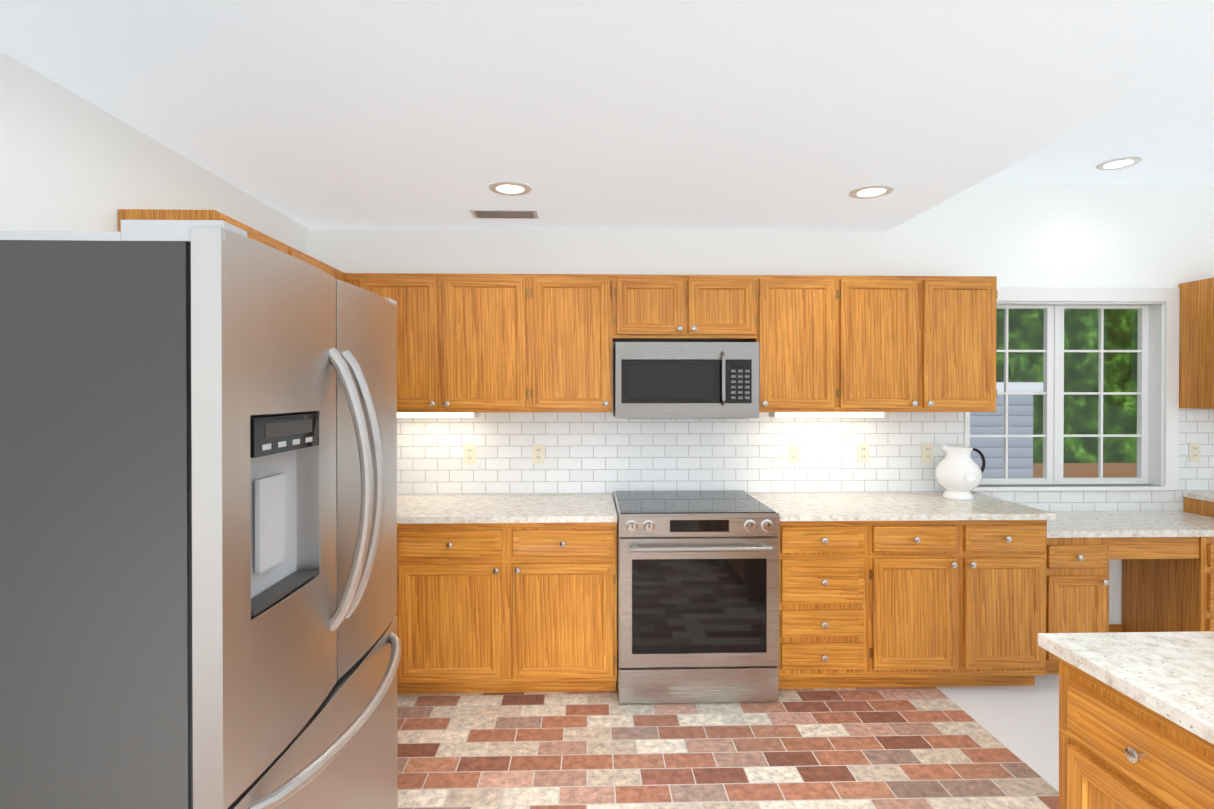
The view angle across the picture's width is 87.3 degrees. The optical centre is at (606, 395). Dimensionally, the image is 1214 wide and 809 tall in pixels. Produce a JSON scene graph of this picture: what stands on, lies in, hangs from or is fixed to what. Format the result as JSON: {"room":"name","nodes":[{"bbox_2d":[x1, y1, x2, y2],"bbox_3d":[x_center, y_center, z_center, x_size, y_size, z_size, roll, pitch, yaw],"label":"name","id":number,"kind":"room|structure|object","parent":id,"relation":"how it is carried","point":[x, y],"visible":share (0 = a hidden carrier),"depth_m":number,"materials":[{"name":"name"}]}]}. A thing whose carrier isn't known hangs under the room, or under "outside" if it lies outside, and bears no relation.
{"room":"kitchen","nodes":[
{"label":"kitchen","id":0,"kind":"room"},
{"bbox_2d":[0,50,307,254],"bbox_3d":[-1.706,0.124,0.586,0.170,2.706,6.100,0,0,-2],"label":"wall","id":1,"kind":"structure","parent":0,"point":[70,160],"depth_m":2.02,"materials":[{"name":"white paint"}]},
{"bbox_2d":[118,209,349,282],"bbox_3d":[-1.509,-0.270,2.751,0.343,0.732,1.161,0,0,-2],"label":"upper cabinet","id":2,"kind":"object","parent":1,"relation":"attached to","point":[123,214],"depth_m":2.21,"materials":[{"name":"brown wood"}]},
{"bbox_2d":[0,0,1213,232],"bbox_3d":[-0.037,-1.141,0.625,3.510,0.416,6.440,0,0,-2],"label":"ceiling","id":3,"kind":"structure","parent":0,"point":[630,114],"depth_m":1.99,"materials":[{"name":"white paint"}]},
{"bbox_2d":[469,209,538,218],"bbox_3d":[-0.533,-0.945,3.321,0.340,0.008,0.150,0,0,-2],"label":"ceiling vent","id":4,"kind":"object","parent":3,"relation":"in","point":[505,213],"visible":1,"depth_m":3.30,"materials":[{"name":"white metal"}]},
{"bbox_2d":[489,181,531,195],"bbox_3d":[-0.440,-0.941,2.899,0.196,0.008,0.196,0,0,-2],"label":"recessed light","id":5,"kind":"object","parent":3,"relation":"in","point":[511,188],"visible":1,"depth_m":2.89,"materials":[{"name":"white"}]},
{"bbox_2d":[849,184,894,198],"bbox_3d":[1.225,-0.942,2.947,0.196,0.008,0.196,0,0,-2],"label":"recessed light","id":6,"kind":"object","parent":3,"relation":"in","point":[871,191],"visible":1,"depth_m":2.94,"materials":[{"name":"white"}]},
{"bbox_2d":[397,681,1058,808],"bbox_3d":[-0.037,1.527,0.642,3.510,0.100,6.440,0,0,-2],"label":"floor","id":7,"kind":"structure","parent":0,"point":[881,748],"depth_m":2.59,"materials":[{"name":"brick"}]},
{"bbox_2d":[0,220,400,808],"bbox_3d":[-1.043,0.597,1.443,1.045,1.749,0.910,0,0,-2],"label":"fridge","id":8,"kind":"object","parent":7,"relation":"on","point":[198,514],"visible":1,"depth_m":1.00,"materials":[{"name":"grey metal"}]},
{"bbox_2d":[395,574,614,693],"bbox_3d":[-0.488,1.033,3.334,1.017,0.854,0.665,0,0,-2],"label":"base cabinet","id":9,"kind":"object","parent":7,"relation":"on","point":[504,593],"depth_m":3.04,"materials":[{"name":"brown wood"}]},
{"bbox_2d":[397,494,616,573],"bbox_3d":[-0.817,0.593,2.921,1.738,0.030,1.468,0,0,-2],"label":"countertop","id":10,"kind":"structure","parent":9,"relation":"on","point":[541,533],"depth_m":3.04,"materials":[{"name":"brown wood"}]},
{"bbox_2d":[613,490,779,703],"bbox_3d":[0.427,1.007,3.315,0.761,0.906,0.752,0,0,-2],"label":"range","id":11,"kind":"object","parent":7,"relation":"on","point":[697,596],"visible":1,"depth_m":3.00,"materials":[{"name":"silver metal"}]},
{"bbox_2d":[777,520,877,688],"bbox_3d":[1.036,1.032,3.377,0.448,0.854,0.665,0,0,-2],"label":"base cabinet","id":12,"kind":"object","parent":7,"relation":"on","point":[876,590],"depth_m":3.08,"materials":[{"name":"brown wood"}]},
{"bbox_2d":[874,516,1055,687],"bbox_3d":[1.704,1.032,3.396,0.890,0.854,0.665,0,0,-2],"label":"base cabinet","id":13,"kind":"object","parent":7,"relation":"on","point":[960,600],"depth_m":3.10,"materials":[{"name":"brown wood"}]},
{"bbox_2d":[750,492,1055,519],"bbox_3d":[1.494,0.590,3.397,1.365,0.030,0.648,0,0,-2],"label":"countertop","id":14,"kind":"structure","parent":13,"relation":"on","point":[789,506],"depth_m":3.29,"materials":[{"name":"white stone"}]},
{"bbox_2d":[935,443,985,499],"bbox_3d":[1.970,0.420,3.531,0.269,0.305,0.235,0,0,-2],"label":"pitcher","id":15,"kind":"object","parent":14,"relation":"on","point":[958,473],"visible":1,"depth_m":3.47,"materials":[{"name":"white ceramic"}]},
{"bbox_2d":[308,183,1213,623],"bbox_3d":[1.438,0.104,3.812,6.640,2.706,0.170,0,0,-2],"label":"wall","id":16,"kind":"structure","parent":0,"point":[1082,235],"depth_m":3.73,"materials":[{"name":"white paint"}]},
{"bbox_2d":[362,273,529,412],"bbox_3d":[-0.856,-0.274,3.494,0.885,0.733,0.324,0,0,-2],"label":"upper cabinet","id":17,"kind":"object","parent":16,"relation":"attached to","point":[488,343],"depth_m":3.34,"materials":[{"name":"brown wood"}]},
{"bbox_2d":[397,413,478,417],"bbox_3d":[-0.959,0.108,3.483,0.494,0.030,0.100,0,0,-2],"label":"under-cabinet light","id":18,"kind":"object","parent":17,"relation":"attached to","point":[437,415],"visible":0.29,"depth_m":3.44,"materials":[{"name":"white plastic"}]},
{"bbox_2d":[530,274,617,411],"bbox_3d":[-0.192,-0.274,3.513,0.443,0.733,0.324,0,0,-2],"label":"upper cabinet","id":19,"kind":"object","parent":16,"relation":"attached to","point":[574,317],"depth_m":3.36,"materials":[{"name":"brown wood"}]},
{"bbox_2d":[618,274,761,411],"bbox_3d":[0.412,-0.275,3.530,0.766,0.733,0.324,0,0,-2],"label":"upper cabinet","id":20,"kind":"object","parent":16,"relation":"attached to","point":[651,308],"depth_m":3.37,"materials":[{"name":"brown wood"}]},
{"bbox_2d":[613,342,758,418],"bbox_3d":[0.416,-0.077,3.488,0.754,0.402,0.409,0,0,-2],"label":"microwave","id":21,"kind":"object","parent":20,"relation":"attached to","point":[685,380],"visible":1,"depth_m":3.32,"materials":[{"name":"silver metal"}]},
{"bbox_2d":[762,275,841,411],"bbox_3d":[1.011,-0.275,3.548,0.433,0.733,0.324,0,0,-2],"label":"upper cabinet","id":22,"kind":"object","parent":16,"relation":"attached to","point":[802,314],"depth_m":3.39,"materials":[{"name":"brown wood"}]},
{"bbox_2d":[397,408,1213,511],"bbox_3d":[1.440,0.380,3.724,6.298,0.615,0.008,0,0,-2],"label":"tile backsplash","id":23,"kind":"structure","parent":16,"relation":"attached to","point":[597,453],"depth_m":3.70,"materials":[{"name":"white tile"}]},
{"bbox_2d":[463,444,475,463],"bbox_3d":[-0.789,0.338,3.652,0.070,0.114,0.008,0,0,-2],"label":"electrical outlet","id":24,"kind":"object","parent":23,"relation":"attached to","point":[469,453],"visible":1,"depth_m":3.65,"materials":[{"name":"beige plastic"}]},
{"bbox_2d":[532,444,544,463],"bbox_3d":[-0.395,0.338,3.663,0.070,0.114,0.008,0,0,-2],"label":"electrical outlet","id":25,"kind":"object","parent":23,"relation":"attached to","point":[538,453],"visible":1,"depth_m":3.66,"materials":[{"name":"beige plastic"}]},
{"bbox_2d":[788,443,799,462],"bbox_3d":[1.089,0.338,3.705,0.070,0.114,0.008,0,0,-2],"label":"electrical outlet","id":26,"kind":"object","parent":23,"relation":"attached to","point":[793,452],"visible":1,"depth_m":3.70,"materials":[{"name":"beige plastic"}]},
{"bbox_2d":[857,443,868,462],"bbox_3d":[1.498,0.338,3.717,0.070,0.114,0.008,0,0,-2],"label":"electrical outlet","id":27,"kind":"object","parent":23,"relation":"attached to","point":[862,452],"visible":1,"depth_m":3.72,"materials":[{"name":"beige plastic"}]},
{"bbox_2d":[921,443,933,461],"bbox_3d":[1.880,0.338,3.728,0.070,0.114,0.008,0,0,-2],"label":"electrical outlet","id":28,"kind":"object","parent":23,"relation":"attached to","point":[927,452],"visible":1,"depth_m":3.73,"materials":[{"name":"beige plastic"}]},
{"bbox_2d":[1189,442,1200,461],"bbox_3d":[3.490,0.337,3.774,0.070,0.114,0.008,0,0,-2],"label":"electrical outlet","id":29,"kind":"object","parent":23,"relation":"attached to","point":[1194,451],"visible":1,"depth_m":3.77,"materials":[{"name":"beige plastic"}]},
{"bbox_2d":[842,276,997,411],"bbox_3d":[1.664,-0.275,3.566,0.872,0.733,0.324,0,0,-2],"label":"upper cabinet","id":30,"kind":"object","parent":16,"relation":"attached to","point":[910,343],"depth_m":3.41,"materials":[{"name":"brown wood"}]},
{"bbox_2d":[769,412,885,417],"bbox_3d":[1.225,0.108,3.546,0.624,0.030,0.100,0,0,-2],"label":"under-cabinet light","id":31,"kind":"object","parent":30,"relation":"attached to","point":[826,414],"visible":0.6,"depth_m":3.50,"materials":[{"name":"white plastic"}]},
{"bbox_2d":[964,287,1179,490],"bbox_3d":[2.741,-0.036,3.835,1.291,1.199,0.200,0,0,-2],"label":"window","id":32,"kind":"structure","parent":16,"relation":"in","point":[1157,350],"depth_m":3.85,"materials":[{"name":"white wood"}]},
{"bbox_2d":[1179,277,1213,408],"bbox_3d":[3.845,-0.291,3.612,0.898,0.738,0.355,0,0,-2],"label":"upper cabinet","id":33,"kind":"object","parent":16,"relation":"attached to","point":[1196,357],"visible":1,"depth_m":3.66,"materials":[{"name":"brown wood"}]},
{"bbox_2d":[936,674,1058,791],"bbox_3d":[3.282,1.526,0.737,3.130,0.100,6.440,0,0,-2],"label":"floor carpet","id":34,"kind":"object","parent":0,"point":[1021,723],"depth_m":2.90,"materials":[{"name":"white carpet"}]},
{"bbox_2d":[1038,643,1213,808],"bbox_3d":[1.727,1.050,0.497,1.312,0.854,2.114,0,0,-2],"label":"kitchen island","id":35,"kind":"object","parent":34,"relation":"on","point":[1136,720],"depth_m":1.34,"materials":[{"name":"brown wood"}]},
{"bbox_2d":[1038,631,1213,734],"bbox_3d":[1.752,0.608,0.496,1.322,0.030,2.176,0,0,-2],"label":"island countertop","id":36,"kind":"structure","parent":35,"relation":"on","point":[1173,671],"depth_m":1.39,"materials":[{"name":"white stone"}]},
{"bbox_2d":[1046,511,1213,673],"bbox_3d":[2.799,1.074,3.491,1.243,0.770,0.540,0,0,-2],"label":"built-in desk","id":37,"kind":"object","parent":34,"relation":"on","point":[1167,557],"visible":0.58,"depth_m":3.28,"materials":[{"name":"brown wood"}]},
{"bbox_2d":[1182,491,1213,516],"bbox_3d":[3.862,1.017,3.457,0.873,0.885,0.670,0,0,-2],"label":"base cabinet","id":38,"kind":"object","parent":34,"relation":"on","point":[1199,502],"visible":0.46,"depth_m":3.69,"materials":[{"name":"brown wood"}]},
{"bbox_2d":[979,57,1213,184],"bbox_3d":[3.282,-1.290,0.720,3.130,0.120,6.440,0,0,-2],"label":"ceiling","id":39,"kind":"structure","parent":0,"point":[1165,132],"depth_m":3.17,"materials":[{"name":"white paint"}]},
{"bbox_2d":[1096,156,1141,169],"bbox_3d":[2.742,-1.240,3.409,0.196,0.008,0.196,0,0,-2],"label":"recessed light","id":40,"kind":"object","parent":39,"relation":"in","point":[1118,163],"visible":0.98,"depth_m":3.41,"materials":[{"name":"white"}]},
{"label":"outside","id":41,"kind":"structure","parent":0,"visible":0},
{"bbox_2d":[970,309,1137,477],"bbox_3d":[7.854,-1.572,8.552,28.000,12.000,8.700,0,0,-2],"label":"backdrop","id":42,"kind":"structure","parent":41,"point":[1119,359],"depth_m":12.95,"materials":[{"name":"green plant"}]}
]}

